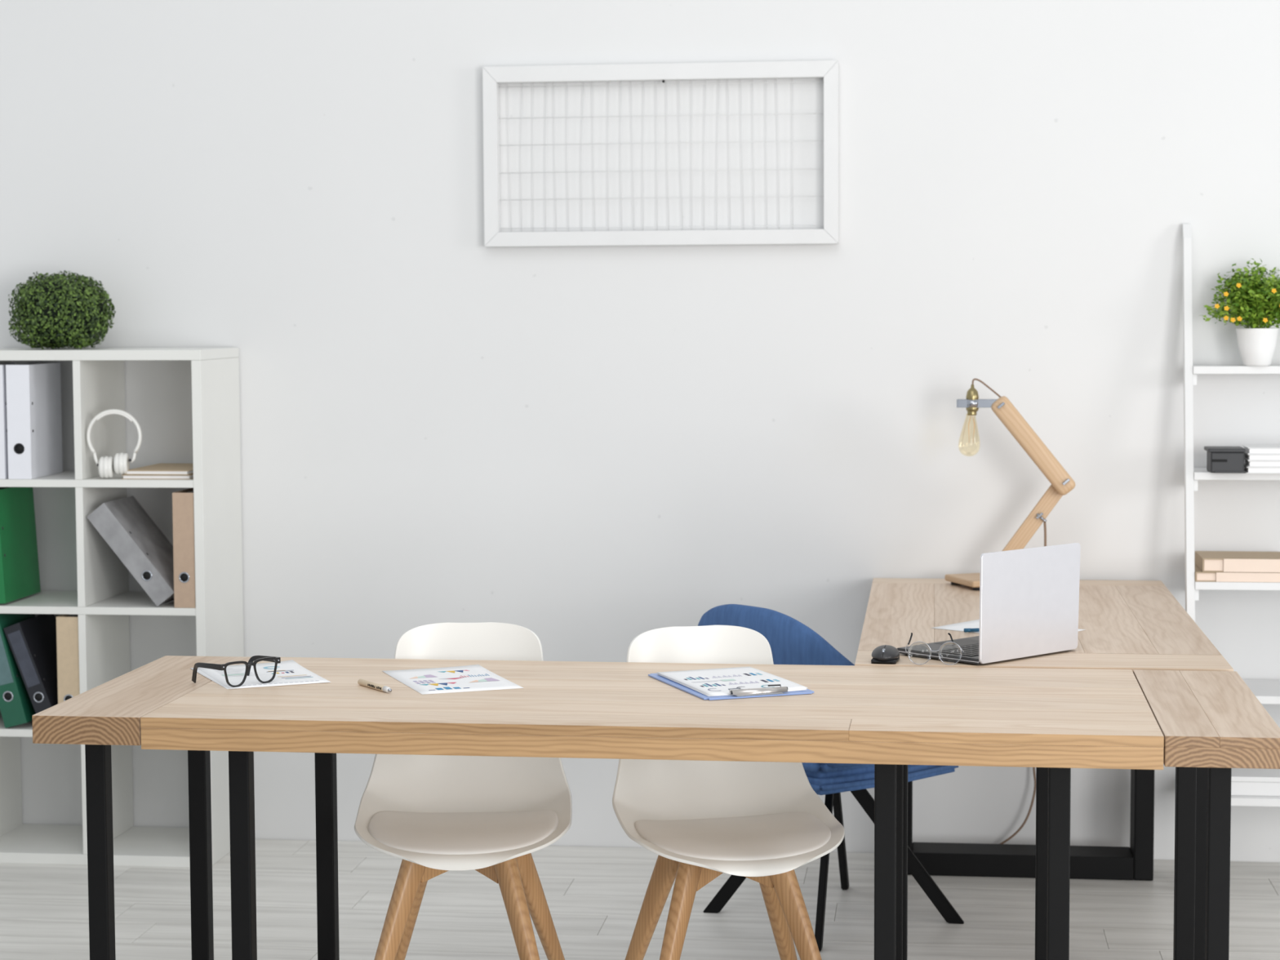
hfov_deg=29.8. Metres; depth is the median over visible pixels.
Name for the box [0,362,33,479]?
binder
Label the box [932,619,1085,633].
paper sheet
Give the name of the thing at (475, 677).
printed sheet
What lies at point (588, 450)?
wall
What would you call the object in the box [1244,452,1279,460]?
book
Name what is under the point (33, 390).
binder
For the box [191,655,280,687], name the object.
glasses
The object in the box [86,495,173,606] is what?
binder
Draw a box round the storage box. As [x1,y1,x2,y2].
[1231,768,1279,796]
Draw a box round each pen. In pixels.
[357,679,391,693]
[963,627,979,632]
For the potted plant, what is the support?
on the ladder shelf at (1266, 691)
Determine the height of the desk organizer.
0.066 m
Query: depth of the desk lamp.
6.47 m
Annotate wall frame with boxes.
[482,60,838,247]
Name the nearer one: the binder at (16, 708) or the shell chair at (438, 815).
the shell chair at (438, 815)
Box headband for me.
[96,412,132,422]
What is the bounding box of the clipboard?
[648,666,813,700]
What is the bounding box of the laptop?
[896,542,1080,664]
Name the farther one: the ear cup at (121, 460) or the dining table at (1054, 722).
the ear cup at (121, 460)
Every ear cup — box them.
[98,456,114,478]
[113,452,129,475]
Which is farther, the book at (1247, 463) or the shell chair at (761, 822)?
the book at (1247, 463)
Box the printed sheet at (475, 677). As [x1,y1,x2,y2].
[382,664,523,694]
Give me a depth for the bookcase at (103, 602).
6.78 m
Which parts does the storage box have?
lid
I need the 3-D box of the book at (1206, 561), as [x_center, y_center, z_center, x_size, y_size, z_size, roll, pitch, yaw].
[1.641,0.222,6.527,0.241,0.036,0.199,0,4,7]
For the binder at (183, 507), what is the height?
0.320 m
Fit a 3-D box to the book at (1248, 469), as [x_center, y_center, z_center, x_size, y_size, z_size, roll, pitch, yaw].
[1.750,-0.031,6.481,0.238,0.017,0.150,0,4,8]
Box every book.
[1194,551,1279,572]
[1194,564,1279,582]
[1241,444,1279,453]
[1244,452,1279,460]
[1244,458,1279,466]
[1244,465,1279,473]
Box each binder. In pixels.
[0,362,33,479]
[0,486,40,604]
[0,613,35,728]
[3,613,57,713]
[5,362,62,479]
[56,613,79,703]
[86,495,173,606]
[172,488,195,608]
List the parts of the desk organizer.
lid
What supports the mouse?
on the desk at (1128, 624)
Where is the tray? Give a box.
[1231,781,1279,796]
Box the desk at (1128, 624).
[854,577,1233,959]
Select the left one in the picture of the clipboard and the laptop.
the clipboard
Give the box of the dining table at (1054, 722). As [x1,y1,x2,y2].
[31,655,1279,959]
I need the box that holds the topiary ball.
[8,270,115,349]
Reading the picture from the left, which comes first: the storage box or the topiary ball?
the topiary ball
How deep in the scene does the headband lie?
6.67 m
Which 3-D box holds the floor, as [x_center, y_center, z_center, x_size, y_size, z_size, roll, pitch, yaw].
[-0.166,1.391,2.830,7.400,0.060,8.200,0,4,7]
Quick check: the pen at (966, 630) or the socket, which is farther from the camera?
the socket
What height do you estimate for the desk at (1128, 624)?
0.790 m
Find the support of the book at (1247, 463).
on the book at (1248, 469)
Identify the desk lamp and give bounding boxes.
[944,378,1075,844]
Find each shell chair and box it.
[354,622,572,959]
[612,625,844,959]
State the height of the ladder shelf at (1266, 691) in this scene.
1.775 m
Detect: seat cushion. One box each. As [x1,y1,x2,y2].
[368,809,558,854]
[634,811,831,860]
[802,762,910,778]
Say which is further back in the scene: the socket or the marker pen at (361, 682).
the socket
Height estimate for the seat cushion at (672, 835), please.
0.041 m
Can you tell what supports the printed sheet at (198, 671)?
on the dining table at (1054, 722)
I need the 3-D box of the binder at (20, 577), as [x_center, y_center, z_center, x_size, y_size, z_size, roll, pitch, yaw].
[-1.806,0.179,6.853,0.092,0.322,0.271,0,4,7]
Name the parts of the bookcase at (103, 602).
panel, shelf, panel, shelf, shelf, panel, panel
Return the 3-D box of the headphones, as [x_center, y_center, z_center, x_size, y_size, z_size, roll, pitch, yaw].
[-1.461,-0.101,6.680,0.153,0.193,0.062,0,4,-3]
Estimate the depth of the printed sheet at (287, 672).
5.03 m
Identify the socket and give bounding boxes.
[965,384,978,411]
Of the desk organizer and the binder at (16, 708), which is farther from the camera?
the binder at (16, 708)
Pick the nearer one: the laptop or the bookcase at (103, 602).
the laptop
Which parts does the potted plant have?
pot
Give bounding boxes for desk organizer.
[1204,446,1245,473]
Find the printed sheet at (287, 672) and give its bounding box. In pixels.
[197,659,331,688]
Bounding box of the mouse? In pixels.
[871,644,899,663]
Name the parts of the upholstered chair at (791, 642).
leg, backrest, leg, leg, seat, leg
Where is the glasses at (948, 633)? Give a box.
[905,632,964,665]
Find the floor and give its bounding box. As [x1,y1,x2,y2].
[0,839,1279,959]
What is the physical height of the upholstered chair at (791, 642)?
0.824 m
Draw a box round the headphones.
[86,408,142,478]
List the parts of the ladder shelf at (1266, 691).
rail, shelf, shelf, shelf, shelf, shelf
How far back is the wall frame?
6.74 m
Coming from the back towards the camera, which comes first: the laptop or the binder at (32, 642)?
the binder at (32, 642)
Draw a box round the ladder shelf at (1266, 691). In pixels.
[1182,223,1279,806]
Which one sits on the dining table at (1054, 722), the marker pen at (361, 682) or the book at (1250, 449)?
the marker pen at (361, 682)
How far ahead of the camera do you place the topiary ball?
6.74 m
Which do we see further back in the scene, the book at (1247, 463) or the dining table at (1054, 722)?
the book at (1247, 463)
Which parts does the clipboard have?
clip plate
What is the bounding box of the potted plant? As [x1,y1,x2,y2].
[1200,258,1279,366]
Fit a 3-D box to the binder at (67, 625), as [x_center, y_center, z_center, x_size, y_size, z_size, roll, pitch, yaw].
[-1.581,0.531,6.841,0.064,0.318,0.261,0,4,7]
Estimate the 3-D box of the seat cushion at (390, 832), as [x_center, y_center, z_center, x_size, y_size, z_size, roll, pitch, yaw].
[-0.372,0.737,5.068,0.404,0.041,0.376,0,4,-1]
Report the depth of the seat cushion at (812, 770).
5.85 m
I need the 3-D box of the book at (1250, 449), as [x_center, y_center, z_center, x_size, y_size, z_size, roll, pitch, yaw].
[1.752,-0.082,6.477,0.238,0.017,0.150,0,4,8]
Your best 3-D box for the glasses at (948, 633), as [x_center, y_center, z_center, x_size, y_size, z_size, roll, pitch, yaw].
[0.636,0.365,5.200,0.124,0.052,0.129,0,4,5]
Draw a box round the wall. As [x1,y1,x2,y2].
[0,0,1279,862]
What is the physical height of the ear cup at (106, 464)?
0.062 m
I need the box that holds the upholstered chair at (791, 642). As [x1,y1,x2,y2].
[697,604,964,951]
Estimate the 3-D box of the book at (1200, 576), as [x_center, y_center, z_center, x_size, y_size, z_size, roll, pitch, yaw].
[1.622,0.253,6.532,0.241,0.026,0.199,0,4,7]
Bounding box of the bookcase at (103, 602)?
[0,347,244,867]

